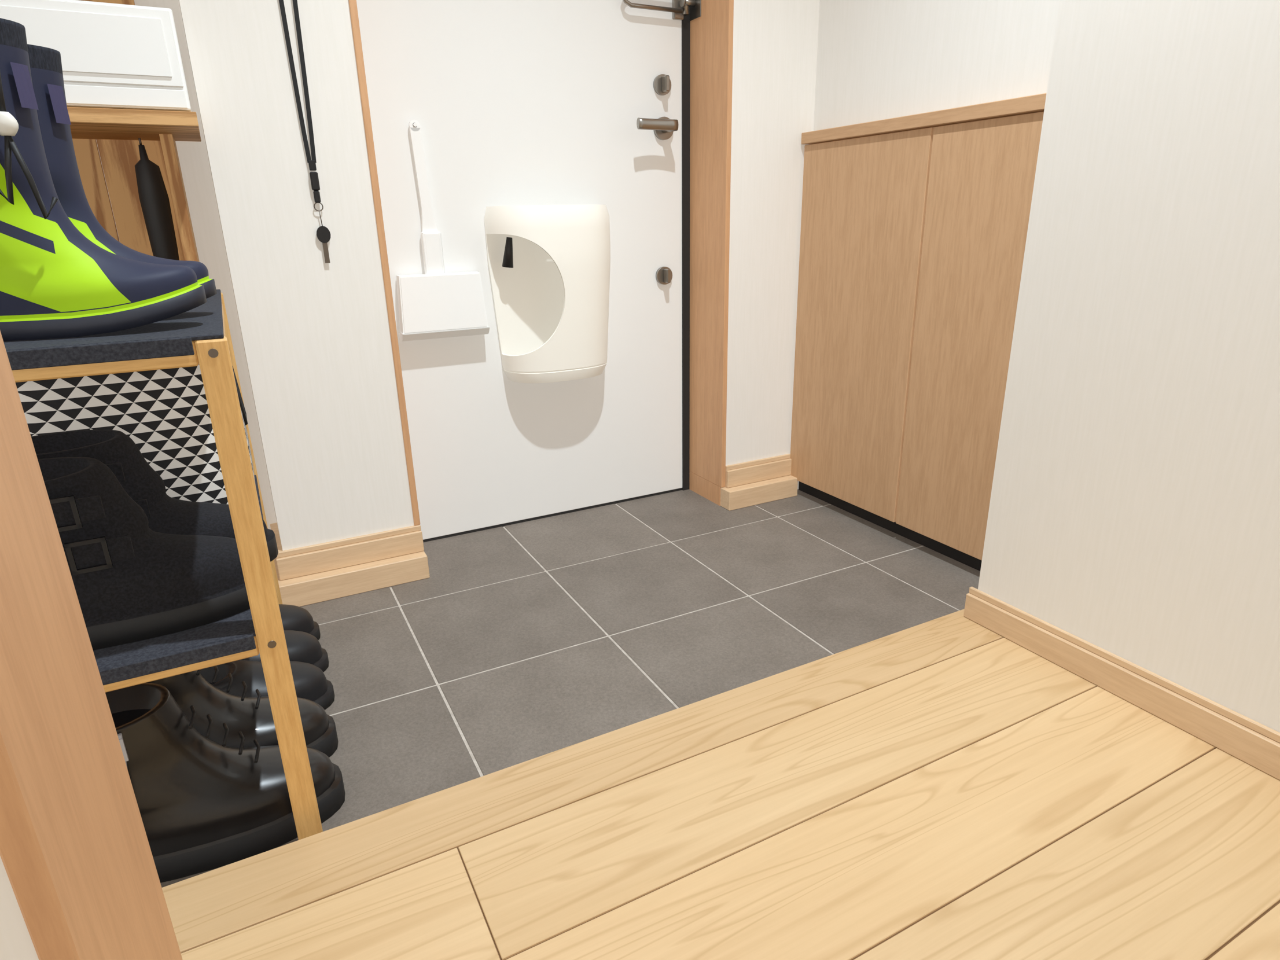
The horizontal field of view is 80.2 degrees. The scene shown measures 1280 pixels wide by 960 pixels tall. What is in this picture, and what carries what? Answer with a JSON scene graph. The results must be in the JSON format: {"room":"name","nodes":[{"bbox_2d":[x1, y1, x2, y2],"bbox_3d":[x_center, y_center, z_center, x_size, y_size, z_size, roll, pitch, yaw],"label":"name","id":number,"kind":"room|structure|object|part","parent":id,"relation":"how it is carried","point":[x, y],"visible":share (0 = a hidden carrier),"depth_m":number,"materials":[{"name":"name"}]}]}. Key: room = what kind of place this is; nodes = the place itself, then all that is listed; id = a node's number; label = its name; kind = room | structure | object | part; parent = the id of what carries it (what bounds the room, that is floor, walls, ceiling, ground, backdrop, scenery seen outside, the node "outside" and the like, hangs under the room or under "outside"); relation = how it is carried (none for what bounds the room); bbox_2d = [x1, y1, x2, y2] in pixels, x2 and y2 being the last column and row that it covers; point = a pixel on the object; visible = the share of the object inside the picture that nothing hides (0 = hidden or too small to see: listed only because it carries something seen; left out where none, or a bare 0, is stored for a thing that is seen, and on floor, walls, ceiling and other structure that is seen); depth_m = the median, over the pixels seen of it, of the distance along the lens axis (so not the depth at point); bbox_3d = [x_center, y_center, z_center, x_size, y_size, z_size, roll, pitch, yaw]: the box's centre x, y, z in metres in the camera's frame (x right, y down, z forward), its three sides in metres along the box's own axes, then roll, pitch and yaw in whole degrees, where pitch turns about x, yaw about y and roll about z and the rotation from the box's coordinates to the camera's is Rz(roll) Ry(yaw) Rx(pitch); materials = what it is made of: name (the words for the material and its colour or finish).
{"room":"home entryway","nodes":[
{"label":"home entryway","id":0,"kind":"room"},
{"bbox_2d":[0,855,38,959],"bbox_3d":[-0.308,-0.276,-0.597,0.750,2.300,3.900,-11,21,-26],"label":"wall","id":1,"kind":"structure","parent":0,"point":[16,943],"depth_m":0.30,"materials":[{"name":"white paint"}]},
{"bbox_2d":[0,330,182,959],"bbox_3d":[-0.284,-0.432,0.165,0.012,2.000,0.157,-11,21,-26],"label":"trim","id":2,"kind":"structure","parent":1,"relation":"attached to","point":[76,854],"depth_m":0.34,"materials":[{"name":"brown wood"}]},
{"bbox_2d":[96,0,819,550],"bbox_3d":[-0.435,-0.957,1.401,2.500,2.300,0.290,-11,21,-26],"label":"wall","id":3,"kind":"structure","parent":0,"point":[311,337],"depth_m":1.40,"materials":[{"name":"white paint"}]},
{"bbox_2d":[278,0,330,263],"bbox_3d":[-0.562,-0.745,1.221,0.029,0.764,0.026,4,20,14],"label":"lanyard","id":4,"kind":"object","parent":3,"relation":"hanging from","point":[323,232],"visible":1,"depth_m":1.27,"materials":[{"name":"black fabric"}]},
{"bbox_2d":[270,453,797,607],"bbox_3d":[-0.193,0.068,1.779,1.254,0.106,0.209,-11,21,-26],"label":"baseboard","id":5,"kind":"structure","parent":3,"relation":"attached to","point":[307,575],"depth_m":1.52,"materials":[{"name":"brown wood"}]},
{"bbox_2d":[348,0,733,542],"bbox_3d":[-0.197,-0.853,1.530,0.764,2.014,0.234,-11,21,-26],"label":"door","id":6,"kind":"structure","parent":3,"relation":"in","point":[625,106],"depth_m":1.68,"materials":[{"name":"white paint"}]},
{"bbox_2d":[396,119,489,341],"bbox_3d":[-0.417,-0.502,1.545,0.183,0.420,0.044,-11,21,-26],"label":"dustpan","id":7,"kind":"object","parent":6,"relation":"attached to","point":[435,304],"visible":1,"depth_m":1.56,"materials":[{"name":"white plastic"}]},
{"bbox_2d":[484,204,610,383],"bbox_3d":[-0.178,-0.406,1.669,0.276,0.370,0.110,-11,21,-26],"label":"catcher","id":8,"kind":"object","parent":6,"relation":"attached to","point":[549,265],"visible":1,"depth_m":1.66,"materials":[{"name":"white plastic"}]},
{"bbox_3d":[0.036,-0.787,1.692,0.116,0.048,0.062,-11,21,-26],"label":"lever handle","id":9,"kind":"part","parent":6,"relation":"part of","materials":[{"name":"silver metal"}]},
{"bbox_3d":[0.055,-0.881,1.691,0.042,0.042,0.030,-11,21,-26],"label":"lock knob","id":10,"kind":"part","parent":6,"relation":"part of","materials":[{"name":"silver metal"}]},
{"bbox_3d":[0.043,-1.028,1.623,0.176,0.060,0.050,-11,21,-26],"label":"guard arm","id":11,"kind":"part","parent":6,"relation":"part of","materials":[{"name":"silver metal"}]},
{"bbox_3d":[0.063,-0.490,1.825,0.042,0.042,0.030,-11,21,-26],"label":"lock knob","id":12,"kind":"part","parent":6,"relation":"part of","materials":[{"name":"silver metal"}]},
{"bbox_2d":[160,488,980,887],"bbox_3d":[-0.220,0.259,1.434,2.400,0.030,0.931,-11,21,-26],"label":"floor","id":13,"kind":"structure","parent":0,"point":[521,642],"depth_m":1.38,"materials":[{"name":"grey tile"}]},
{"bbox_2d":[67,0,201,262],"bbox_3d":[-0.990,-0.410,1.146,0.614,1.449,0.254,-11,21,-26],"label":"storage shelf","id":14,"kind":"object","parent":13,"relation":"on","point":[116,132],"visible":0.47,"depth_m":1.28,"materials":[{"name":"brown wood"}]},
{"bbox_2d":[0,0,191,111],"bbox_3d":[-0.842,-0.621,1.137,0.278,0.134,0.208,-11,21,-26],"label":"storage box","id":15,"kind":"object","parent":14,"relation":"on","point":[113,55],"visible":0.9,"depth_m":1.07,"materials":[{"name":"white plastic"}]},
{"bbox_2d":[134,137,179,260],"bbox_3d":[-0.816,-0.437,1.289,0.042,0.262,0.034,-11,21,-26],"label":"umbrella","id":16,"kind":"object","parent":14,"relation":"hanging from","point":[154,198],"visible":0.64,"depth_m":1.27,"materials":[{"name":"black fabric"}]},
{"bbox_2d":[3,289,322,840],"bbox_3d":[-0.637,0.088,0.988,0.275,0.598,0.615,-11,21,-26],"label":"shoe rack","id":17,"kind":"object","parent":13,"relation":"on","point":[201,335],"visible":0.47,"depth_m":0.75,"materials":[{"name":"brown wood"}]},
{"bbox_2d":[0,17,207,340],"bbox_3d":[-0.531,-0.263,0.682,0.212,0.257,0.100,-11,21,-26],"label":"boot","id":18,"kind":"object","parent":17,"relation":"on","point":[55,282],"visible":1,"depth_m":0.67,"materials":[{"name":"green rubber"}]},
{"bbox_2d":[27,43,216,298],"bbox_3d":[-0.575,-0.295,0.780,0.212,0.257,0.100,-11,21,-26],"label":"boot","id":19,"kind":"object","parent":17,"relation":"on","point":[45,63],"visible":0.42,"depth_m":0.75,"materials":[{"name":"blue rubber"}]},
{"bbox_2d":[15,363,255,504],"bbox_3d":[-0.690,-0.059,1.058,0.261,0.241,0.285,-11,21,-26],"label":"patterned box","id":20,"kind":"object","parent":17,"relation":"in","point":[165,412],"visible":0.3,"depth_m":0.94,"materials":[{"name":"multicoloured fabric"}]},
{"bbox_2d":[37,456,249,650],"bbox_3d":[-0.541,0.066,0.786,0.271,0.175,0.118,-11,21,-26],"label":"boot","id":21,"kind":"object","parent":17,"relation":"in","point":[133,582],"visible":0.64,"depth_m":0.77,"materials":[{"name":"black fabric"}]},
{"bbox_2d":[31,429,278,561],"bbox_3d":[-0.586,0.032,0.889,0.271,0.175,0.114,-11,21,-26],"label":"boot","id":22,"kind":"object","parent":17,"relation":"in","point":[165,514],"visible":0.35,"depth_m":0.88,"materials":[{"name":"black fabric"}]},
{"bbox_2d":[105,682,345,883],"bbox_3d":[-0.510,0.331,0.882,0.291,0.200,0.118,-11,21,-26],"label":"leather shoe","id":23,"kind":"object","parent":13,"relation":"on","point":[204,804],"visible":0.53,"depth_m":0.86,"materials":[{"name":"black leather"}]},
{"bbox_2d":[146,665,338,757],"bbox_3d":[-0.560,0.298,0.983,0.291,0.200,0.120,-11,21,-26],"label":"boot","id":24,"kind":"object","parent":13,"relation":"on","point":[252,716],"visible":0.26,"depth_m":0.98,"materials":[{"name":"black leather"}]},
{"bbox_2d":[200,660,334,710],"bbox_3d":[-0.594,0.315,1.110,0.266,0.087,0.112,-11,21,-26],"label":"shoe","id":25,"kind":"object","parent":13,"relation":"on","point":[311,683],"visible":0.3,"depth_m":1.12,"materials":[{"name":"black leather"},{"name":"black rubber"}]},
{"bbox_2d":[238,630,329,672],"bbox_3d":[-0.639,0.285,1.199,0.266,0.087,0.112,-11,21,-26],"label":"shoe","id":26,"kind":"object","parent":13,"relation":"on","point":[304,647],"visible":0.12,"depth_m":1.22,"materials":[{"name":"black leather"}]},
{"bbox_2d":[278,604,320,639],"bbox_3d":[-0.689,0.257,1.284,0.266,0.087,0.112,-11,21,-26],"label":"shoe","id":27,"kind":"object","parent":13,"relation":"on","point":[293,617],"visible":0.14,"depth_m":1.31,"materials":[{"name":"black leather"}]},
{"bbox_2d":[789,93,1046,571],"bbox_3d":[0.713,-0.306,1.635,0.372,0.868,0.744,-11,21,-26],"label":"cabinet","id":28,"kind":"object","parent":13,"relation":"on","point":[914,227],"visible":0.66,"depth_m":1.55,"materials":[{"name":"brown wood"}]},
{"bbox_3d":[0.477,-0.337,1.714,0.018,0.800,0.368,-11,21,-26],"label":"door","id":29,"kind":"part","parent":28,"relation":"part of","materials":[{"name":"brown wood"}]},
{"bbox_2d":[800,93,1046,144],"bbox_3d":[0.705,-0.705,1.499,0.372,0.024,0.744,-11,21,-26],"label":"countertop","id":30,"kind":"structure","parent":28,"relation":"on","point":[1034,103],"depth_m":1.41,"materials":[{"name":"brown wood"}]},
{"bbox_3d":[0.651,-0.233,1.402,0.018,0.800,0.368,-11,21,-26],"label":"door","id":31,"kind":"part","parent":28,"relation":"part of","materials":[{"name":"brown wood"}]},
{"bbox_2d":[180,637,1279,959],"bbox_3d":[0.720,0.793,-0.262,2.400,0.080,2.907,-11,21,-26],"label":"floor","id":32,"kind":"structure","parent":0,"point":[993,800],"depth_m":0.80,"materials":[{"name":"brown wood"}]},
{"bbox_2d":[162,608,1003,953],"bbox_3d":[-0.136,0.402,0.918,2.050,0.070,0.094,-11,21,-26],"label":"trim","id":33,"kind":"structure","parent":32,"relation":"attached to","point":[205,908],"depth_m":0.90,"materials":[{"name":"brown wood"}]},
{"bbox_2d":[813,0,1279,732],"bbox_3d":[1.331,-0.556,0.122,0.630,2.300,3.730,-11,21,-26],"label":"wall","id":34,"kind":"structure","parent":0,"point":[1134,511],"depth_m":0.97,"materials":[{"name":"white paint"}]},
{"bbox_2d":[963,586,1279,780],"bbox_3d":[1.243,0.616,0.017,0.012,0.053,2.981,-11,21,-26],"label":"baseboard","id":35,"kind":"structure","parent":34,"relation":"attached to","point":[1256,744],"depth_m":1.03,"materials":[{"name":"brown wood"}]}
]}

